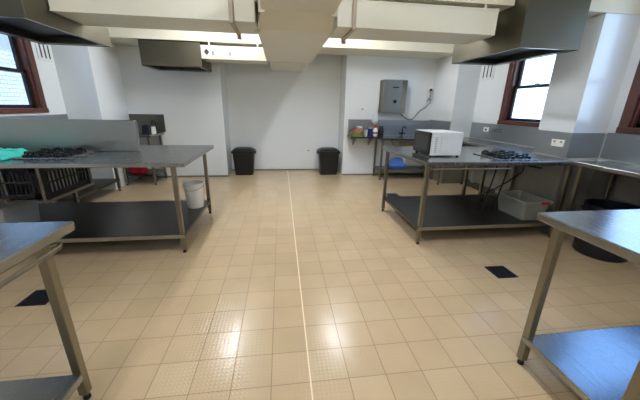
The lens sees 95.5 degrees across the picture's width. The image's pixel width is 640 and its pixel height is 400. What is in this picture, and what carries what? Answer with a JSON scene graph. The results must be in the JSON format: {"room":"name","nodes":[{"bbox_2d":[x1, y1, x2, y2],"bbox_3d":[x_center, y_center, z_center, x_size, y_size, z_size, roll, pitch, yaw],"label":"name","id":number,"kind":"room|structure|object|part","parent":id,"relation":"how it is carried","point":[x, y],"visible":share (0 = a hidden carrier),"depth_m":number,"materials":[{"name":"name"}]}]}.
{"room":"commercial kitchen","nodes":[
{"label":"commercial kitchen","id":0,"kind":"room"},
{"bbox_2d":[0,41,138,202],"bbox_3d":[-3.183,-0.425,1.035,0.670,2.750,8.630,-1,18,-7],"label":"wall","id":1,"kind":"structure","parent":0,"point":[81,82],"depth_m":4.27,"materials":[{"name":"white paint"}]},
{"bbox_2d":[0,36,48,113],"bbox_3d":[-3.668,-1.621,3.179,0.150,1.300,1.230,-1,18,-7],"label":"window","id":2,"kind":"structure","parent":1,"relation":"in","point":[22,51],"depth_m":3.69,"materials":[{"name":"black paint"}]},
{"bbox_3d":[-3.705,-1.609,3.178,0.065,1.155,1.016,-1,18,-7],"label":"sash","id":3,"kind":"part","parent":2,"relation":"part of","materials":[{"name":"black paint"}]},
{"bbox_2d":[0,114,67,118],"bbox_3d":[-3.637,-0.848,3.476,0.011,0.297,1.870,-1,18,-7],"label":"backsplash","id":4,"kind":"structure","parent":1,"relation":"attached to","point":[55,116],"depth_m":3.86,"materials":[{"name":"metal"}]},
{"bbox_2d":[34,42,53,61],"bbox_3d":[-3.719,-2.003,3.922,0.013,0.230,0.260,-1,18,-7],"label":"air vent","id":5,"kind":"object","parent":1,"relation":"in","point":[44,52],"visible":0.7,"depth_m":3.92,"materials":[{"name":"white metal"}]},
{"bbox_2d":[256,0,639,17],"bbox_3d":[-0.226,-1.967,2.390,6.550,0.534,0.530,-1,18,-7],"label":"trim","id":6,"kind":"structure","parent":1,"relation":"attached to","point":[597,7],"depth_m":2.63,"materials":[{"name":"beige paint"}]},
{"bbox_2d":[117,46,437,175],"bbox_3d":[-0.665,-1.912,5.814,6.950,2.750,0.750,-1,18,-7],"label":"wall","id":7,"kind":"structure","parent":0,"point":[282,115],"depth_m":5.75,"materials":[{"name":"white paint"}]},
{"bbox_2d":[129,114,165,131],"bbox_3d":[-3.109,-1.388,5.247,0.585,0.309,0.011,-1,18,-7],"label":"backsplash","id":8,"kind":"structure","parent":7,"relation":"attached to","point":[141,119],"depth_m":5.23,"materials":[{"name":"grey metal"}]},
{"bbox_2d":[138,39,211,71],"bbox_3d":[-2.279,-2.276,4.676,0.865,0.390,0.680,-1,18,-7],"label":"exhaust hood","id":9,"kind":"object","parent":7,"relation":"hanging from","point":[163,55],"visible":0.95,"depth_m":4.36,"materials":[{"name":"grey metal"}]},
{"bbox_2d":[200,41,267,63],"bbox_3d":[-1.343,-2.338,4.636,0.981,0.247,0.398,-1,18,-7],"label":"light fixture","id":10,"kind":"object","parent":9,"relation":"attached to","point":[209,53],"visible":0.95,"depth_m":4.48,"materials":[{"name":"silver metal"}]},
{"bbox_3d":[-1.505,-2.257,4.443,0.310,0.145,0.008,-1,18,-7],"label":"access panel","id":11,"kind":"part","parent":10,"relation":"part of","materials":[{"name":"white plastic"}]},
{"bbox_2d":[139,169,421,177],"bbox_3d":[-0.642,-0.586,6.134,5.680,0.030,0.562,-1,18,-7],"label":"baseboard","id":12,"kind":"structure","parent":7,"relation":"attached to","point":[232,169],"depth_m":6.09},
{"bbox_2d":[108,27,453,58],"bbox_3d":[-0.553,-2.764,4.795,6.550,0.499,0.680,-1,18,-7],"label":"trim","id":13,"kind":"structure","parent":7,"relation":"attached to","point":[119,36],"depth_m":4.65,"materials":[{"name":"beige paint"}]},
{"bbox_2d":[347,135,378,144],"bbox_3d":[0.831,-1.148,5.680,0.550,0.192,0.327,-1,18,-7],"label":"wall shelf","id":14,"kind":"object","parent":7,"relation":"attached to","point":[349,136],"visible":0.73,"depth_m":5.58,"materials":[{"name":"grey metal"}]},
{"bbox_2d":[349,133,363,136],"bbox_3d":[0.705,-1.260,5.623,0.250,0.050,0.230,-1,18,-7],"label":"plastic tray","id":15,"kind":"object","parent":14,"relation":"on","point":[352,135],"visible":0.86,"depth_m":5.53,"materials":[{"name":"green plastic"}]},
{"bbox_2d":[351,126,362,133],"bbox_3d":[0.712,-1.328,5.599,0.210,0.177,0.195,-1,18,-7],"label":"packet","id":16,"kind":"object","parent":15,"relation":"on","point":[358,130],"visible":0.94,"depth_m":5.52,"materials":[{"name":"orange plastic"}]},
{"bbox_2d":[368,128,372,136],"bbox_3d":[0.964,-1.305,5.601,0.070,0.158,0.080,-1,18,-7],"label":"carton","id":17,"kind":"object","parent":14,"relation":"on","point":[370,130],"visible":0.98,"depth_m":5.57,"materials":[{"name":"blue cardboard"}]},
{"bbox_2d":[373,124,377,136],"bbox_3d":[1.065,-1.336,5.595,0.092,0.225,0.092,-1,18,-7],"label":"sauce bottle","id":18,"kind":"object","parent":14,"relation":"on","point":[375,131],"visible":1,"depth_m":5.57,"materials":[{"name":"white plastic"}]},
{"bbox_2d":[371,110,377,123],"bbox_3d":[1.077,-1.628,5.688,0.120,0.270,0.092,-1,18,-7],"label":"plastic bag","id":19,"kind":"object","parent":7,"relation":"hanging from","point":[375,115],"visible":1,"depth_m":5.67,"materials":[{"name":"white plastic"}]},
{"bbox_2d":[348,119,428,135],"bbox_3d":[1.384,-1.447,5.839,1.680,0.312,0.011,-1,18,-7],"label":"backsplash","id":20,"kind":"structure","parent":7,"relation":"attached to","point":[391,127],"depth_m":5.84,"materials":[{"name":"silver metal"}]},
{"bbox_2d":[378,79,407,112],"bbox_3d":[1.390,-1.967,5.543,0.460,0.595,0.245,-1,18,-7],"label":"water heater","id":21,"kind":"object","parent":7,"relation":"attached to","point":[392,95],"visible":1,"depth_m":5.47,"materials":[{"name":"silver metal"}]},
{"bbox_2d":[401,94,430,119],"bbox_3d":[1.905,-1.860,5.754,0.601,0.541,0.036,-1,18,-7],"label":"power cord","id":22,"kind":"object","parent":21,"relation":"hanging from","point":[430,94],"visible":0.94,"depth_m":5.79,"materials":[{"name":"black rubber"}]},
{"bbox_2d":[0,170,639,399],"bbox_3d":[-0.141,0.755,2.202,6.950,0.100,9.330,-1,18,-7],"label":"floor","id":23,"kind":"structure","parent":0,"point":[295,284],"depth_m":2.10,"materials":[{"name":"tile"}]},
{"bbox_2d":[14,290,48,306],"bbox_3d":[-2.014,0.699,2.094,0.190,0.004,0.190,-1,18,-7],"label":"floor drain","id":24,"kind":"object","parent":23,"relation":"on","point":[38,297],"visible":0.84,"depth_m":2.06,"materials":[{"name":"metal"}]},
{"bbox_2d":[0,221,91,399],"bbox_3d":[-1.706,0.615,0.970,1.437,0.865,0.652,-1,18,-7],"label":"bench","id":25,"kind":"object","parent":23,"relation":"on","point":[18,241],"visible":1,"depth_m":1.19,"materials":[{"name":"silver metal"}]},
{"bbox_2d":[0,374,82,399],"bbox_3d":[-1.711,0.876,1.007,1.365,0.035,0.445,-1,18,-7],"label":"shelf","id":26,"kind":"object","parent":25,"relation":"attached to","point":[57,387],"depth_m":1.23,"materials":[{"name":"silver metal"}]},
{"bbox_3d":[-1.103,0.535,1.258,0.038,0.791,0.038,-1,18,-7],"label":"leg","id":27,"kind":"part","parent":25,"relation":"part of","materials":[{"name":"silver metal"}]},
{"bbox_2d":[37,168,120,202],"bbox_3d":[-3.392,-0.401,4.030,0.580,0.865,1.080,-1,18,-7],"label":"bench","id":28,"kind":"object","parent":23,"relation":"on","point":[99,184],"visible":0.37,"depth_m":4.10,"materials":[{"name":"silver metal"}]},
{"bbox_3d":[-3.070,-0.252,3.592,0.038,0.791,0.038,-1,18,-7],"label":"leg","id":29,"kind":"part","parent":28,"relation":"part of","materials":[{"name":"silver metal"}]},
{"bbox_2d":[63,178,119,199],"bbox_3d":[-3.397,-0.164,4.111,0.560,0.035,1.030,-1,18,-7],"label":"shelf","id":30,"kind":"object","parent":28,"relation":"attached to","point":[99,184],"depth_m":4.10,"materials":[{"name":"grey metal"}]},
{"bbox_3d":[-3.198,-0.557,4.536,0.038,0.791,0.038,-1,18,-7],"label":"leg","id":31,"kind":"part","parent":28,"relation":"part of","materials":[{"name":"silver metal"}]},
{"bbox_2d":[0,118,213,252],"bbox_3d":[-2.374,-0.215,2.992,2.265,1.183,1.194,-1,18,-7],"label":"bench","id":32,"kind":"object","parent":23,"relation":"on","point":[116,143],"visible":0.72,"depth_m":2.90,"materials":[{"name":"silver metal"}]},
{"bbox_3d":[-2.748,-0.223,2.781,0.030,0.339,0.690,-1,18,-7],"label":"runner frame","id":33,"kind":"part","parent":32,"relation":"part of","materials":[{"name":"silver metal"}]},
{"bbox_2d":[0,147,26,160],"bbox_3d":[-2.996,-0.410,2.513,0.664,0.088,0.427,-1,18,-7],"label":"cloth","id":34,"kind":"object","parent":32,"relation":"on","point":[8,153],"visible":0.87,"depth_m":2.57,"materials":[{"name":"teal fabric"}]},
{"bbox_2d":[0,168,35,198],"bbox_3d":[-2.872,-0.131,2.392,0.922,0.269,0.018,-1,18,-7],"label":"wire rack","id":35,"kind":"object","parent":32,"relation":"hanging from","point":[16,196],"visible":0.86,"depth_m":2.44,"materials":[{"name":"black metal"}]},
{"bbox_2d":[0,199,40,222],"bbox_3d":[-3.075,0.144,2.718,0.566,0.245,0.446,-1,18,-7],"label":"tub","id":36,"kind":"object","parent":32,"relation":"on","point":[22,211],"visible":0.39,"depth_m":2.75,"materials":[{"name":"grey plastic"}]},
{"bbox_2d":[1,168,90,200],"bbox_3d":[-2.598,-0.228,2.806,0.327,0.287,0.602,-1,18,-7],"label":"plastic crate","id":37,"kind":"object","parent":32,"relation":"hanging from","point":[20,176],"visible":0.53,"depth_m":2.58,"materials":[{"name":"black plastic"}]},
{"bbox_2d":[63,168,71,185],"bbox_3d":[-2.513,-0.229,2.885,0.072,0.219,0.072,-1,18,-7],"label":"plastic bottle","id":38,"kind":"object","parent":37,"relation":"in","point":[63,168],"visible":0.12,"depth_m":2.87,"materials":[{"name":"grey plastic"}]},
{"bbox_2d":[70,168,77,183],"bbox_3d":[-2.525,-0.259,2.977,0.072,0.219,0.072,-1,18,-7],"label":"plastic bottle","id":39,"kind":"object","parent":37,"relation":"in","point":[70,168],"visible":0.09,"depth_m":2.96,"materials":[{"name":"grey plastic"}]},
{"bbox_2d":[11,147,95,158],"bbox_3d":[-2.457,-0.442,2.713,0.440,0.052,0.420,-1,18,-7],"label":"gas cooktop","id":40,"kind":"object","parent":32,"relation":"on","point":[44,153],"visible":1,"depth_m":2.61,"materials":[{"name":"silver metal"}]},
{"bbox_3d":[-2.457,-0.423,2.719,0.440,0.012,0.420,-1,18,-7],"label":"hob plate","id":41,"kind":"part","parent":40,"relation":"part of","materials":[{"name":"silver metal"}]},
{"bbox_3d":[-2.446,-0.229,2.821,0.030,0.339,0.690,-1,18,-7],"label":"runner frame","id":42,"kind":"part","parent":32,"relation":"part of","materials":[{"name":"silver metal"}]},
{"bbox_2d":[37,200,210,238],"bbox_3d":[-2.389,0.197,3.057,2.155,0.035,1.060,-1,18,-7],"label":"shelf","id":43,"kind":"object","parent":32,"relation":"attached to","point":[126,219],"depth_m":3.04,"materials":[{"name":"grey metal"}]},
{"bbox_3d":[-1.281,0.088,2.642,0.038,0.791,0.038,-1,18,-7],"label":"leg","id":44,"kind":"part","parent":32,"relation":"part of","materials":[{"name":"silver metal"}]},
{"bbox_2d":[182,180,203,208],"bbox_3d":[-1.461,-0.065,3.383,0.244,0.293,0.241,-1,18,-7],"label":"bucket","id":45,"kind":"object","parent":32,"relation":"on","point":[193,189],"visible":1,"depth_m":3.32,"materials":[{"name":"white plastic"}]},
{"bbox_3d":[-1.418,-0.239,3.651,0.038,0.791,0.038,-1,18,-7],"label":"leg","id":46,"kind":"part","parent":32,"relation":"part of","materials":[{"name":"silver metal"}]},
{"bbox_2d":[123,132,166,184],"bbox_3d":[-3.089,-0.744,5.141,0.540,0.850,0.609,-1,18,-7],"label":"bench","id":47,"kind":"object","parent":23,"relation":"on","point":[153,172],"visible":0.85,"depth_m":4.98,"materials":[{"name":"silver metal"}]},
{"bbox_3d":[-3.293,-0.656,4.862,0.038,0.777,0.038,-1,18,-7],"label":"leg","id":48,"kind":"part","parent":47,"relation":"part of","materials":[{"name":"silver metal"}]},
{"bbox_2d":[129,168,147,173],"bbox_3d":[-3.180,-0.559,5.099,0.300,0.148,0.300,-1,18,-7],"label":"tub","id":49,"kind":"object","parent":47,"relation":"on","point":[132,170],"visible":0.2,"depth_m":5.01,"materials":[{"name":"red plastic"}]},
{"bbox_2d":[127,169,166,175],"bbox_3d":[-3.101,-0.495,5.200,0.500,0.030,0.510,-1,18,-7],"label":"shelf","id":50,"kind":"object","parent":47,"relation":"attached to","point":[157,171],"depth_m":5.05,"materials":[{"name":"grey metal"}]},
{"bbox_2d":[141,119,156,133],"bbox_3d":[-2.890,-1.244,4.928,0.241,0.238,0.160,-1,18,-7],"label":"kettle","id":51,"kind":"object","parent":47,"relation":"on","point":[145,128],"visible":0.96,"depth_m":4.88,"materials":[{"name":"plastic"}]},
{"bbox_3d":[-2.842,-0.666,4.920,0.038,0.777,0.038,-1,18,-7],"label":"leg","id":52,"kind":"part","parent":47,"relation":"part of","materials":[{"name":"silver metal"}]},
{"bbox_3d":[-2.905,-0.816,5.382,0.038,0.777,0.038,-1,18,-7],"label":"leg","id":53,"kind":"part","parent":47,"relation":"part of","materials":[{"name":"silver metal"}]},
{"bbox_2d":[231,147,255,174],"bbox_3d":[-1.542,-0.800,5.922,0.490,0.535,0.386,-1,18,-7],"label":"rubbish bin","id":54,"kind":"object","parent":23,"relation":"on","point":[243,157],"visible":1,"depth_m":5.77,"materials":[{"name":"black plastic"}]},
{"bbox_3d":[-1.538,-1.017,5.853,0.450,0.080,0.386,-1,18,-7],"label":"lid","id":55,"kind":"part","parent":54,"relation":"part of","materials":[{"name":"black plastic"}]},
{"bbox_2d":[316,147,339,174],"bbox_3d":[0.170,-0.823,6.095,0.490,0.535,0.386,-1,18,-7],"label":"rubbish bin","id":56,"kind":"object","parent":23,"relation":"on","point":[328,157],"visible":1,"depth_m":5.94,"materials":[{"name":"black plastic"}]},
{"bbox_3d":[0.174,-1.040,6.025,0.450,0.080,0.386,-1,18,-7],"label":"lid","id":57,"kind":"part","parent":56,"relation":"part of","materials":[{"name":"black plastic"}]},
{"bbox_2d":[386,193,398,195],"bbox_3d":[1.180,-0.084,4.723,0.190,0.004,0.190,-1,18,-7],"label":"floor drain","id":58,"kind":"object","parent":23,"relation":"on","point":[388,194],"visible":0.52,"depth_m":4.74,"materials":[{"name":"metal"}]},
{"bbox_2d":[372,126,433,179],"bbox_3d":[1.677,-0.945,5.788,1.125,1.010,0.489,-1,18,-7],"label":"bench","id":59,"kind":"object","parent":23,"relation":"on","point":[401,140],"visible":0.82,"depth_m":5.67,"materials":[{"name":"silver metal"}]},
{"bbox_3d":[1.118,-0.890,5.926,0.038,0.731,0.038,-1,18,-7],"label":"leg","id":60,"kind":"part","parent":59,"relation":"part of","materials":[{"name":"silver metal"}]},
{"bbox_2d":[378,126,383,136],"bbox_3d":[1.187,-1.335,5.665,0.100,0.197,0.098,-1,18,-7],"label":"jar","id":61,"kind":"object","parent":59,"relation":"on","point":[380,130],"visible":1,"depth_m":5.63,"materials":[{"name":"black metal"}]},
{"bbox_3d":[1.168,-0.771,5.558,0.038,0.731,0.038,-1,18,-7],"label":"leg","id":62,"kind":"part","parent":59,"relation":"part of","materials":[{"name":"silver metal"}]},
{"bbox_2d":[388,158,406,168],"bbox_3d":[1.534,-0.743,5.819,0.400,0.199,0.280,-1,18,-7],"label":"plastic bag","id":63,"kind":"object","parent":59,"relation":"on","point":[395,163],"visible":0.8,"depth_m":5.72,"materials":[{"name":"blue plastic"}]},
{"bbox_2d":[374,166,424,170],"bbox_3d":[1.669,-0.637,5.882,1.080,0.035,0.380,-1,18,-7],"label":"shelf","id":64,"kind":"object","parent":59,"relation":"attached to","point":[408,168],"depth_m":5.75,"materials":[{"name":"grey metal"}]},
{"bbox_3d":[1.669,-1.129,5.717,0.500,0.122,0.350,-1,18,-7],"label":"sink bowl","id":65,"kind":"part","parent":59,"relation":"part of","materials":[{"name":"silver metal"}]},
{"bbox_2d":[381,146,574,243],"bbox_3d":[1.909,-0.137,3.522,2.080,0.865,1.140,-1,18,-7],"label":"bench","id":66,"kind":"object","parent":23,"relation":"on","point":[424,212],"visible":0.85,"depth_m":3.20,"materials":[{"name":"silver metal"}]},
{"bbox_3d":[0.865,-0.260,3.849,0.038,0.791,0.038,-1,18,-7],"label":"leg","id":67,"kind":"part","parent":66,"relation":"part of","materials":[{"name":"silver metal"}]},
{"bbox_3d":[1.024,0.048,2.900,0.038,0.791,0.038,-1,18,-7],"label":"leg","id":68,"kind":"part","parent":66,"relation":"part of","materials":[{"name":"silver metal"}]},
{"bbox_2d":[413,129,463,156],"bbox_3d":[1.280,-0.630,3.192,0.362,0.252,0.399,-1,18,-7],"label":"microwave oven","id":69,"kind":"object","parent":66,"relation":"on","point":[431,142],"visible":1,"depth_m":3.02,"materials":[{"name":"white metal"}]},
{"bbox_3d":[1.111,-0.634,3.171,0.018,0.230,0.375,-1,18,-7],"label":"door","id":70,"kind":"part","parent":69,"relation":"part of","materials":[{"name":"black glass"}]},
{"bbox_3d":[1.349,-0.576,3.011,0.210,0.173,0.006,-1,18,-7],"label":"panel","id":71,"kind":"part","parent":69,"relation":"part of","materials":[{"name":"white metal"}]},
{"bbox_2d":[384,194,542,229],"bbox_3d":[1.720,0.113,3.561,1.605,0.035,1.070,-1,18,-7],"label":"shelf","id":72,"kind":"object","parent":66,"relation":"attached to","point":[442,212],"depth_m":3.37,"materials":[{"name":"grey metal"}]},
{"bbox_3d":[2.001,-0.285,3.995,0.038,0.791,0.038,-1,18,-7],"label":"leg","id":73,"kind":"part","parent":66,"relation":"part of","materials":[{"name":"silver metal"}]},
{"bbox_3d":[1.475,-0.302,2.827,0.840,0.015,0.016,-1,18,-7],"label":"rail","id":74,"kind":"part","parent":66,"relation":"part of","materials":[{"name":"silver metal"}]},
{"bbox_2d":[470,166,476,182],"bbox_3d":[1.727,-0.326,3.256,0.040,0.262,0.040,-1,18,-7],"label":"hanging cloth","id":75,"kind":"object","parent":66,"relation":"hanging from","point":[473,174],"visible":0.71,"depth_m":3.26,"materials":[{"name":"grey fabric"}]},
{"bbox_2d":[473,150,537,159],"bbox_3d":[1.977,-0.489,3.121,0.440,0.052,0.420,-1,18,-7],"label":"gas cooktop","id":76,"kind":"object","parent":66,"relation":"on","point":[502,154],"visible":1,"depth_m":3.02,"materials":[{"name":"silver metal"}]},
{"bbox_2d":[481,166,541,209],"bbox_3d":[2.199,-0.149,3.281,0.605,0.577,0.463,12,21,31],"label":"gas pipe","id":77,"kind":"object","parent":66,"relation":"attached to","point":[537,167],"visible":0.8,"depth_m":3.30,"materials":[{"name":"black metal"}]},
{"bbox_2d":[495,190,553,219],"bbox_3d":[2.314,0.059,3.345,0.360,0.217,0.478,-1,18,-7],"label":"tub","id":78,"kind":"object","parent":66,"relation":"on","point":[522,205],"visible":0.9,"depth_m":3.26,"materials":[{"name":"grey plastic"}]},
{"bbox_3d":[2.570,0.011,3.109,0.038,0.791,0.038,-1,18,-7],"label":"leg","id":79,"kind":"part","parent":66,"relation":"part of","materials":[{"name":"silver metal"}]},
{"bbox_2d":[437,137,523,193],"bbox_3d":[2.517,-0.528,4.777,0.535,0.865,1.270,-1,18,-7],"label":"bench","id":80,"kind":"object","parent":23,"relation":"on","point":[468,141],"visible":0.43,"depth_m":4.30,"materials":[{"name":"silver metal"}]},
{"bbox_3d":[2.207,-0.700,5.299,0.038,0.791,0.038,-1,18,-7],"label":"leg","id":81,"kind":"part","parent":80,"relation":"part of","materials":[{"name":"silver metal"}]},
{"bbox_3d":[2.673,-0.710,5.359,0.038,0.791,0.038,-1,18,-7],"label":"leg","id":82,"kind":"part","parent":80,"relation":"part of","materials":[{"name":"silver metal"}]},
{"bbox_3d":[2.357,-0.342,4.195,0.038,0.791,0.038,-1,18,-7],"label":"leg","id":83,"kind":"part","parent":80,"relation":"part of","materials":[{"name":"silver metal"}]},
{"bbox_3d":[2.823,-0.353,4.255,0.038,0.791,0.038,-1,18,-7],"label":"leg","id":84,"kind":"part","parent":80,"relation":"part of","materials":[{"name":"silver metal"}]},
{"bbox_2d":[485,266,517,277],"bbox_3d":[1.578,0.625,2.537,0.190,0.004,0.190,-1,18,-7],"label":"floor drain","id":85,"kind":"object","parent":23,"relation":"on","point":[498,271],"visible":1,"depth_m":2.53,"materials":[{"name":"metal"}]},
{"bbox_2d":[516,209,639,399],"bbox_3d":[1.856,0.552,1.375,1.492,0.865,0.640,-1,18,-7],"label":"bench","id":86,"kind":"object","parent":23,"relation":"on","point":[596,364],"visible":1,"depth_m":1.40,"materials":[{"name":"silver metal"}]},
{"bbox_3d":[1.125,0.503,1.492,0.038,0.791,0.038,-1,18,-7],"label":"leg","id":87,"kind":"part","parent":86,"relation":"part of","materials":[{"name":"silver metal"}]},
{"bbox_2d":[522,325,639,399],"bbox_3d":[1.844,0.804,1.441,1.450,0.035,0.475,-1,18,-7],"label":"shelf","id":88,"kind":"object","parent":86,"relation":"attached to","point":[597,364],"depth_m":1.44,"materials":[{"name":"silver metal"}]},
{"bbox_3d":[1.183,0.642,1.063,0.038,0.791,0.038,-1,18,-7],"label":"leg","id":89,"kind":"part","parent":86,"relation":"part of","materials":[{"name":"silver metal"}]},
{"bbox_2d":[566,161,639,210],"bbox_3d":[2.866,0.207,2.508,0.455,0.865,1.270,-1,18,-7],"label":"bench","id":90,"kind":"object","parent":23,"relation":"on","point":[613,167],"visible":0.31,"depth_m":2.88,"materials":[{"name":"silver metal"}]},
{"bbox_3d":[2.603,0.041,3.017,0.038,0.791,0.038,-1,18,-7],"label":"leg","id":91,"kind":"part","parent":90,"relation":"part of","materials":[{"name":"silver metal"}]},
{"bbox_3d":[2.984,0.032,3.066,0.038,0.791,0.038,-1,18,-7],"label":"leg","id":92,"kind":"part","parent":90,"relation":"part of","materials":[{"name":"silver metal"}]},
{"bbox_2d":[572,199,639,262],"bbox_3d":[2.798,0.292,2.838,0.446,0.500,0.446,14,22,35],"label":"rubbish bin","id":93,"kind":"object","parent":23,"relation":"on","point":[581,246],"visible":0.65,"depth_m":2.83,"materials":[{"name":"black plastic"}]},
{"bbox_2d":[430,13,639,165],"bbox_3d":[3.078,-0.565,1.841,0.600,2.750,8.630,-1,18,-7],"label":"wall","id":94,"kind":"structure","parent":0,"point":[589,87],"depth_m":3.02,"materials":[{"name":"white paint"}]},
{"bbox_2d":[48,0,498,71],"bbox_3d":[-0.039,-1.815,3.109,3.470,0.358,5.130,7,19,17],"label":"duct","id":95,"kind":"object","parent":94,"relation":"hanging from","point":[292,33],"visible":1,"depth_m":2.49,"materials":[{"name":"beige metal"}]},
{"bbox_2d":[0,0,110,46],"bbox_3d":[-2.376,-1.735,2.326,0.640,0.715,1.060,-1,18,-7],"label":"exhaust hood","id":96,"kind":"object","parent":95,"relation":"attached to","point":[29,20],"visible":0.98,"depth_m":2.46,"materials":[{"name":"grey metal"}]},
{"bbox_2d":[452,0,591,65],"bbox_3d":[1.971,-1.852,2.970,0.590,0.730,1.070,-1,18,-7],"label":"exhaust hood","id":97,"kind":"object","parent":95,"relation":"attached to","point":[528,29],"visible":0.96,"depth_m":2.56,"materials":[{"name":"grey metal"}]},
{"bbox_2d":[429,120,450,129],"bbox_3d":[2.271,-1.365,5.569,0.011,0.305,0.760,-1,18,-7],"label":"backsplash","id":98,"kind":"structure","parent":94,"relation":"attached to","point":[433,124],"depth_m":5.52,"materials":[{"name":"silver metal"}]},
{"bbox_2d":[462,179,496,196],"bbox_3d":[2.818,-0.097,4.671,0.015,0.120,1.850,-1,18,-7],"label":"baseboard","id":99,"kind":"structure","parent":94,"relation":"attached to","point":[474,185],"depth_m":5.06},
{"bbox_2d":[480,65,495,79],"bbox_3d":[2.759,-2.113,4.778,0.013,0.250,0.320,-1,18,-7],"label":"air vent","id":100,"kind":"object","parent":94,"relation":"in","point":[488,71],"visible":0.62,"depth_m":4.78,"materials":[{"name":"white metal"}]},
{"bbox_2d":[469,122,538,146],"bbox_3d":[2.836,-0.995,4.383,0.011,0.256,1.820,-1,18,-7],"label":"backsplash","id":101,"kind":"structure","parent":94,"relation":"attached to","point":[520,135],"depth_m":4.39,"materials":[{"name":"silver metal"}]},
{"bbox_2d":[489,128,501,133],"bbox_3d":[2.715,-1.064,4.497,0.197,0.077,0.120,-1,18,-7],"label":"tap","id":102,"kind":"object","parent":101,"relation":"attached to","point":[490,132],"visible":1,"depth_m":4.49,"materials":[{"name":"silver metal"}]},
{"bbox_2d":[497,60,548,126],"bbox_3d":[2.936,-1.689,3.885,0.150,1.365,1.050,-1,18,-7],"label":"window","id":103,"kind":"structure","parent":94,"relation":"in","point":[516,69],"depth_m":4.30,"materials":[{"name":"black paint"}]},
{"bbox_2d":[423,144,639,232],"bbox_3d":[2.948,0.324,2.191,0.408,0.840,8.380,-1,18,-7],"label":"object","id":104,"kind":"structure","parent":94,"relation":"attached to","point":[546,182],"depth_m":3.28,"materials":[{"name":"grey paint"}]},
{"bbox_2d":[533,130,605,157],"bbox_3d":[2.776,-0.640,3.269,0.392,0.260,0.432,-1,18,-7],"label":"backsplash","id":105,"kind":"structure","parent":94,"relation":"attached to","point":[577,145],"depth_m":3.09,"materials":[{"name":"silver metal"}]},
{"bbox_2d":[551,139,564,146],"bbox_3d":[2.584,-0.620,3.161,0.015,0.074,0.150,-1,18,-7],"label":"wall socket","id":106,"kind":"object","parent":105,"relation":"attached to","point":[555,142],"visible":1,"depth_m":3.16,"materials":[{"name":"white plastic"}]},
{"bbox_2d":[600,133,639,163],"bbox_3d":[3.121,-0.319,2.282,0.011,0.265,1.700,-1,18,-7],"label":"backsplash","id":107,"kind":"structure","parent":94,"relation":"attached to","point":[618,147],"depth_m":2.91,"materials":[{"name":"silver metal"}]},
{"bbox_2d":[615,60,639,134],"bbox_3d":[3.160,-1.160,2.237,0.150,1.355,1.120,-1,18,-7],"label":"window","id":108,"kind":"structure","parent":94,"relation":"in","point":[629,123],"depth_m":2.83,"materials":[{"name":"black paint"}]},
{"bbox_3d":[3.197,-1.149,2.246,0.065,1.210,0.906,-1,18,-7],"label":"sash","id":109,"kind":"part","parent":108,"relation":"part of","materials":[{"name":"black paint"}]},
{"label":"outside","id":110,"kind":"structure","parent":0,"visible":0},
{"bbox_2d":[0,49,28,104],"bbox_3d":[-7.559,-0.746,2.970,1.000,3.020,14.000,-1,18,-7],"label":"brick building","id":111,"kind":"structure","parent":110,"point":[12,90],"depth_m":7.18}
]}

